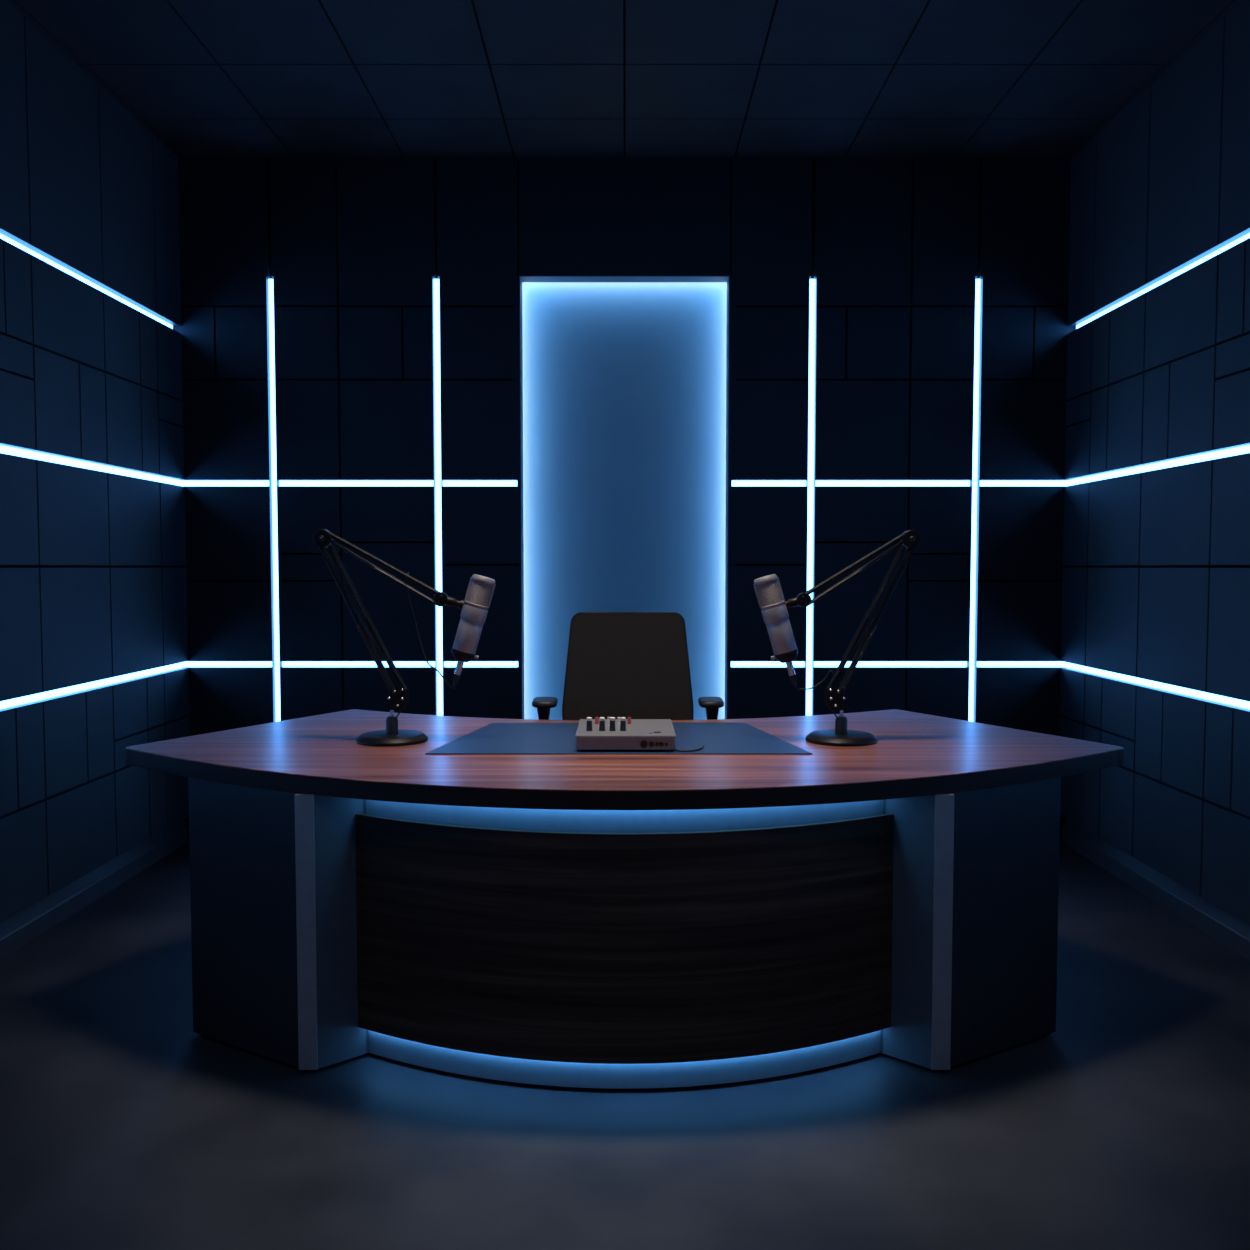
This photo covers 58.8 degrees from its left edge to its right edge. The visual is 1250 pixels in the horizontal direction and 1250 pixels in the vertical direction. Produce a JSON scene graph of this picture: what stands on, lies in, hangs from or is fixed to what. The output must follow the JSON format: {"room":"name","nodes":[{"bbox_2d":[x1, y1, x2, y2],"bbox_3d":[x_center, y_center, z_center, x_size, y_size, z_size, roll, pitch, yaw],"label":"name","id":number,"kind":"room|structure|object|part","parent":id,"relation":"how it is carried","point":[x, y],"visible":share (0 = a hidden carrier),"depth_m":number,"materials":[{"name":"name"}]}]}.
{"room":"studio","nodes":[
{"label":"studio","id":0,"kind":"room"},
{"bbox_2d":[0,0,189,922],"bbox_3d":[-2.007,-0.435,1.747,0.045,2.951,6.534,0,3,0],"label":"wall","id":1,"kind":"structure","parent":0,"point":[86,374],"depth_m":4.08,"materials":[{"name":"paint"}]},
{"bbox_2d":[0,228,178,332],"bbox_3d":[-2.007,-1.151,1.708,0.044,0.036,6.492,0,3,0],"label":"led light strip","id":2,"kind":"object","parent":1,"relation":"attached to","point":[5,235],"visible":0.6,"depth_m":4.09,"materials":[{"name":"plastic"}]},
{"bbox_2d":[0,442,183,486],"bbox_3d":[-2.007,-0.471,1.769,0.044,0.036,6.543,0,3,0],"label":"led light strip","id":3,"kind":"object","parent":1,"relation":"attached to","point":[7,449],"visible":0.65,"depth_m":4.11,"materials":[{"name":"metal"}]},
{"bbox_2d":[0,565,185,824],"bbox_3d":[-2.080,-0.374,1.800,0.100,3.079,6.834,0,3,0],"label":"trim","id":4,"kind":"structure","parent":1,"relation":"attached to","point":[1,566],"depth_m":4.18,"materials":[{"name":"black"}]},
{"bbox_2d":[0,819,187,959],"bbox_3d":[-2.017,1.112,1.827,0.027,0.108,6.534,0,3,0],"label":"baseboard","id":5,"kind":"structure","parent":1,"relation":"attached to","point":[30,923],"depth_m":4.13,"materials":[{"name":"paint"}]},
{"bbox_2d":[0,661,187,711],"bbox_3d":[-2.007,0.349,1.812,0.044,0.036,6.543,0,3,0],"label":"led light strip","id":6,"kind":"object","parent":1,"relation":"attached to","point":[13,703],"visible":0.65,"depth_m":4.13,"materials":[{"name":"plastic"}]},
{"bbox_2d":[173,157,1075,735],"bbox_3d":[0.000,-0.607,5.032,4.060,2.951,0.045,0,3,0],"label":"wall","id":7,"kind":"structure","parent":0,"point":[357,235],"depth_m":4.99,"materials":[{"name":"paint"}]},
{"bbox_2d":[266,277,281,721],"bbox_3d":[-1.585,-0.356,5.044,0.036,2.401,0.044,0,3,0],"label":"led light strip","id":8,"kind":"object","parent":7,"relation":"attached to","point":[270,307],"visible":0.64,"depth_m":5.03,"materials":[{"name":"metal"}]},
{"bbox_2d":[181,479,516,486],"bbox_3d":[-1.250,-0.641,5.029,1.527,0.033,0.044,0,3,0],"label":"led light strip","id":9,"kind":"object","parent":7,"relation":"attached to","point":[186,482],"visible":0.95,"depth_m":5.04,"materials":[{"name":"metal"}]},
{"bbox_2d":[181,481,516,485],"bbox_3d":[-1.250,-0.642,5.040,1.527,0.027,0.008,0,3,0],"label":"diffuser","id":10,"kind":"object","parent":9,"relation":"attached to","point":[183,483],"depth_m":5.04,"materials":[{"name":"white plastic"}]},
{"bbox_2d":[183,661,517,667],"bbox_3d":[-1.250,0.179,5.072,1.527,0.033,0.044,0,3,0],"label":"led light strip","id":11,"kind":"object","parent":7,"relation":"attached to","point":[188,664],"visible":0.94,"depth_m":5.08,"materials":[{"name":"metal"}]},
{"bbox_2d":[432,277,443,715],"bbox_3d":[-0.843,-0.356,5.044,0.036,2.401,0.044,0,3,0],"label":"led light strip","id":12,"kind":"object","parent":7,"relation":"attached to","point":[436,328],"visible":0.64,"depth_m":5.03,"materials":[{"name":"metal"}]},
{"bbox_2d":[184,161,1064,839],"bbox_3d":[0.000,-0.549,5.160,4.270,3.079,0.205,0,3,0],"label":"trim","id":13,"kind":"structure","parent":7,"relation":"attached to","point":[186,818],"depth_m":5.07,"materials":[{"name":"black"}]},
{"bbox_2d":[512,271,736,719],"bbox_3d":[0.000,-0.436,5.124,1.034,2.358,0.212,0,3,0],"label":"wall panel","id":14,"kind":"object","parent":7,"relation":"attached to","point":[624,380],"visible":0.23,"depth_m":5.20,"materials":[{"name":"paint"}]},
{"bbox_2d":[805,277,816,715],"bbox_3d":[0.843,-0.356,5.044,0.036,2.401,0.044,0,3,0],"label":"led light strip","id":15,"kind":"object","parent":7,"relation":"attached to","point":[812,328],"visible":0.64,"depth_m":5.03,"materials":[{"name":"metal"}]},
{"bbox_2d":[731,661,1065,667],"bbox_3d":[1.250,0.179,5.072,1.527,0.033,0.044,0,3,0],"label":"led light strip","id":16,"kind":"object","parent":7,"relation":"attached to","point":[734,664],"visible":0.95,"depth_m":5.08,"materials":[{"name":"plastic"}]},
{"bbox_2d":[732,479,1067,486],"bbox_3d":[1.250,-0.641,5.029,1.527,0.033,0.044,0,3,0],"label":"led light strip","id":17,"kind":"object","parent":7,"relation":"attached to","point":[735,482],"visible":0.95,"depth_m":5.04,"materials":[{"name":"plastic"}]},
{"bbox_2d":[732,481,1067,485],"bbox_3d":[1.250,-0.642,5.040,1.527,0.027,0.008,0,3,0],"label":"diffuser","id":18,"kind":"object","parent":17,"relation":"attached to","point":[734,483],"depth_m":5.04,"materials":[{"name":"white plastic"}]},
{"bbox_2d":[967,277,982,721],"bbox_3d":[1.585,-0.356,5.044,0.036,2.401,0.044,0,3,0],"label":"led light strip","id":19,"kind":"object","parent":7,"relation":"attached to","point":[978,307],"visible":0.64,"depth_m":5.03,"materials":[{"name":"plastic"}]},
{"bbox_2d":[7,0,1241,160],"bbox_3d":[0.000,-1.920,1.692,4.060,0.020,6.579,0,3,0],"label":"ceiling","id":20,"kind":"structure","parent":0,"point":[206,78],"depth_m":4.07,"materials":[{"name":"tile"}]},
{"bbox_2d":[472,0,776,156],"bbox_3d":[0.000,-1.972,1.742,4.260,0.080,6.884,0,3,0],"label":"trim","id":21,"kind":"structure","parent":20,"relation":"attached to","point":[624,1],"depth_m":4.08,"materials":[{"name":"black"}]},
{"bbox_2d":[0,840,1249,1249],"bbox_3d":[0.000,1.212,1.908,4.260,0.100,6.884,0,3,0],"label":"floor","id":22,"kind":"structure","parent":0,"point":[1125,1125],"depth_m":2.46,"materials":[{"name":"concrete"}]},
{"bbox_2d":[125,709,1123,1088],"bbox_3d":[0.000,0.715,3.284,2.829,0.750,1.448,0,3,0],"label":"desk","id":23,"kind":"object","parent":22,"relation":"on","point":[613,921],"visible":0.91,"depth_m":2.75,"materials":[{"name":"brown wood"}]},
{"bbox_3d":[-0.786,0.761,2.745,0.047,0.690,0.012,0,3,0],"label":"edge trim","id":24,"kind":"part","parent":23,"relation":"part of","materials":[{"name":"grey metal"}]},
{"bbox_2d":[313,529,464,745],"bbox_3d":[-0.684,0.031,3.242,0.438,0.620,0.208,0,3,0],"label":"microphone boom arm","id":25,"kind":"object","parent":23,"relation":"on","point":[397,699],"visible":1,"depth_m":3.22,"materials":[{"name":"black metal"}]},
{"bbox_3d":[-0.706,0.081,3.229,0.135,0.206,0.003,0,3,0],"label":"spring rod","id":26,"kind":"part","parent":25,"relation":"part of","materials":[{"name":"metal"}]},
{"bbox_2d":[386,716,397,734],"bbox_3d":[-0.682,0.294,3.256,0.036,0.053,0.036,0,3,0],"label":"socket","id":27,"kind":"object","parent":25,"relation":"attached to","point":[391,721],"depth_m":3.24,"materials":[{"name":"black plastic"}]},
{"bbox_3d":[-0.682,0.330,3.258,0.208,0.021,0.208,0,3,0],"label":"plate","id":28,"kind":"part","parent":25,"relation":"part of","materials":[{"name":"black metal"}]},
{"bbox_3d":[-0.636,-0.115,3.219,0.176,0.104,0.002,0,3,-1],"label":"spring rod","id":29,"kind":"part","parent":25,"relation":"part of","materials":[{"name":"metal"}]},
{"bbox_2d":[405,572,495,689],"bbox_3d":[-0.505,0.018,3.241,0.261,0.344,0.074,0,3,0],"label":"microphone","id":30,"kind":"object","parent":25,"relation":"attached to","point":[480,590],"visible":1,"depth_m":3.21,"materials":[{"name":"silver metal"}]},
{"bbox_2d":[466,580,492,606],"bbox_3d":[-0.422,-0.096,3.235,0.084,0.096,0.066,0,3,0],"label":"grille","id":31,"kind":"object","parent":30,"relation":"attached to","point":[479,593],"depth_m":3.21,"materials":[{"name":"grey metal"}]},
{"bbox_2d":[425,722,811,753],"bbox_3d":[-0.015,0.335,3.324,1.055,0.003,0.603,0,3,0],"label":"desk mat","id":32,"kind":"object","parent":23,"relation":"on","point":[495,737],"visible":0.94,"depth_m":3.25,"materials":[{"name":"fabric"}]},
{"bbox_2d":[575,717,703,751],"bbox_3d":[0.045,0.298,3.200,0.359,0.084,0.328,0,3,0],"label":"mixer","id":33,"kind":"object","parent":32,"relation":"on","point":[621,733],"visible":1,"depth_m":3.05,"materials":[{"name":"grey plastic"}]},
{"bbox_3d":[-0.099,0.283,3.124,0.019,0.029,0.019,0,3,0],"label":"knob","id":34,"kind":"part","parent":33,"relation":"part of","materials":[{"name":"black plastic"}]},
{"bbox_3d":[-0.063,0.283,3.124,0.019,0.029,0.019,0,3,0],"label":"knob","id":35,"kind":"part","parent":33,"relation":"part of","materials":[{"name":"black plastic"}]},
{"bbox_3d":[-0.034,0.283,3.124,0.019,0.029,0.019,0,3,0],"label":"knob","id":36,"kind":"part","parent":33,"relation":"part of","materials":[{"name":"black plastic"}]},
{"bbox_3d":[-0.004,0.283,3.124,0.019,0.029,0.019,0,3,0],"label":"knob","id":37,"kind":"part","parent":33,"relation":"part of","materials":[{"name":"black plastic"}]},
{"bbox_2d":[640,740,647,747],"bbox_3d":[0.053,0.327,3.040,0.021,0.021,0.003,0,3,0],"label":"socket","id":38,"kind":"object","parent":33,"relation":"attached to","point":[643,743],"depth_m":3.04,"materials":[{"name":"black plastic"}]},
{"bbox_3d":[0.000,0.756,2.723,1.376,0.549,0.233,0,3,0],"label":"panel","id":39,"kind":"part","parent":23,"relation":"part of","materials":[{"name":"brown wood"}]},
{"bbox_2d":[784,530,920,745],"bbox_3d":[0.656,0.032,3.242,0.407,0.618,0.208,0,3,0],"label":"microphone boom arm","id":40,"kind":"object","parent":23,"relation":"on","point":[835,699],"visible":1,"depth_m":3.22,"materials":[{"name":"black metal"}]},
{"bbox_2d":[753,574,834,689],"bbox_3d":[0.495,0.021,3.241,0.240,0.340,0.074,0,3,0],"label":"microphone","id":41,"kind":"object","parent":40,"relation":"attached to","point":[768,589],"visible":1,"depth_m":3.21,"materials":[{"name":"silver metal"}]},
{"bbox_2d":[756,580,782,606],"bbox_3d":[0.422,-0.095,3.235,0.084,0.097,0.066,0,3,0],"label":"grille","id":42,"kind":"object","parent":41,"relation":"attached to","point":[769,593],"depth_m":3.21,"materials":[{"name":"grey metal"}]},
{"bbox_3d":[0.614,-0.113,3.220,0.158,0.104,0.002,0,3,1],"label":"spring rod","id":43,"kind":"part","parent":40,"relation":"part of","materials":[{"name":"metal"}]},
{"bbox_3d":[0.636,0.330,3.258,0.208,0.021,0.208,0,3,0],"label":"plate","id":44,"kind":"part","parent":40,"relation":"part of","materials":[{"name":"black metal"}]},
{"bbox_2d":[835,716,847,734],"bbox_3d":[0.636,0.294,3.256,0.036,0.053,0.036,0,3,0],"label":"socket","id":45,"kind":"object","parent":40,"relation":"attached to","point":[841,722],"depth_m":3.24,"materials":[{"name":"black plastic"}]},
{"bbox_3d":[0.660,0.081,3.229,0.136,0.205,0.003,0,3,0],"label":"spring rod","id":46,"kind":"part","parent":40,"relation":"part of","materials":[{"name":"metal"}]},
{"bbox_3d":[0.786,0.761,2.745,0.047,0.690,0.012,0,3,0],"label":"edge trim","id":47,"kind":"part","parent":23,"relation":"part of","materials":[{"name":"grey metal"}]},
{"bbox_2d":[532,612,723,719],"bbox_3d":[0.012,0.512,3.846,0.666,1.097,0.609,0,3,0],"label":"office chair","id":48,"kind":"object","parent":22,"relation":"on","point":[635,665],"visible":0.48,"depth_m":3.99,"materials":[{"name":"black plastic"}]},
{"bbox_3d":[-0.205,0.464,3.869,0.194,0.360,0.060,0,3,0],"label":"armrest post","id":49,"kind":"part","parent":48,"relation":"part of","materials":[{"name":"black plastic"}]},
{"bbox_3d":[-0.277,0.269,3.859,0.089,0.023,0.160,0,3,0],"label":"armrest","id":50,"kind":"part","parent":48,"relation":"part of","materials":[{"name":"black plastic"}]},
{"bbox_3d":[0.012,0.253,4.008,0.460,0.585,0.069,0,3,0],"label":"backrest","id":51,"kind":"part","parent":48,"relation":"part of","materials":[{"name":"black fabric"}]},
{"bbox_3d":[0.012,0.252,4.016,0.472,0.597,0.070,0,3,0],"label":"frame","id":52,"kind":"part","parent":48,"relation":"part of","materials":[{"name":"black plastic"}]},
{"bbox_3d":[0.300,0.269,3.859,0.089,0.023,0.160,0,3,0],"label":"armrest","id":53,"kind":"part","parent":48,"relation":"part of","materials":[{"name":"black plastic"}]},
{"bbox_3d":[0.229,0.464,3.869,0.194,0.360,0.060,0,3,0],"label":"armrest post","id":54,"kind":"part","parent":48,"relation":"part of","materials":[{"name":"black plastic"}]},
{"bbox_2d":[1059,0,1249,923],"bbox_3d":[2.007,-0.435,1.747,0.045,2.951,6.534,0,3,0],"label":"wall","id":55,"kind":"structure","parent":0,"point":[1164,373],"depth_m":4.06,"materials":[{"name":"paint"}]},
{"bbox_2d":[1061,819,1249,960],"bbox_3d":[2.017,1.112,1.827,0.027,0.108,6.534,0,3,0],"label":"baseboard","id":56,"kind":"structure","parent":55,"relation":"attached to","point":[1218,923],"depth_m":4.12,"materials":[{"name":"paint"}]},
{"bbox_2d":[1061,661,1249,711],"bbox_3d":[2.007,0.349,1.812,0.044,0.036,6.543,0,3,0],"label":"led light strip","id":57,"kind":"object","parent":55,"relation":"attached to","point":[1235,703],"visible":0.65,"depth_m":4.12,"materials":[{"name":"plastic"}]},
{"bbox_2d":[1063,565,1249,824],"bbox_3d":[2.080,-0.374,1.800,0.100,3.079,6.834,0,3,0],"label":"trim","id":58,"kind":"structure","parent":55,"relation":"attached to","point":[1099,566],"depth_m":4.18,"materials":[{"name":"black"}]},
{"bbox_2d":[1065,442,1249,486],"bbox_3d":[2.007,-0.471,1.769,0.044,0.036,6.543,0,3,0],"label":"led light strip","id":59,"kind":"object","parent":55,"relation":"attached to","point":[1240,449],"visible":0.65,"depth_m":4.11,"materials":[{"name":"plastic"}]},
{"bbox_2d":[1070,227,1249,332],"bbox_3d":[2.007,-1.151,1.708,0.044,0.036,6.492,0,3,0],"label":"led light strip","id":60,"kind":"object","parent":55,"relation":"attached to","point":[1244,235],"visible":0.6,"depth_m":4.09,"materials":[{"name":"plastic"}]}
]}

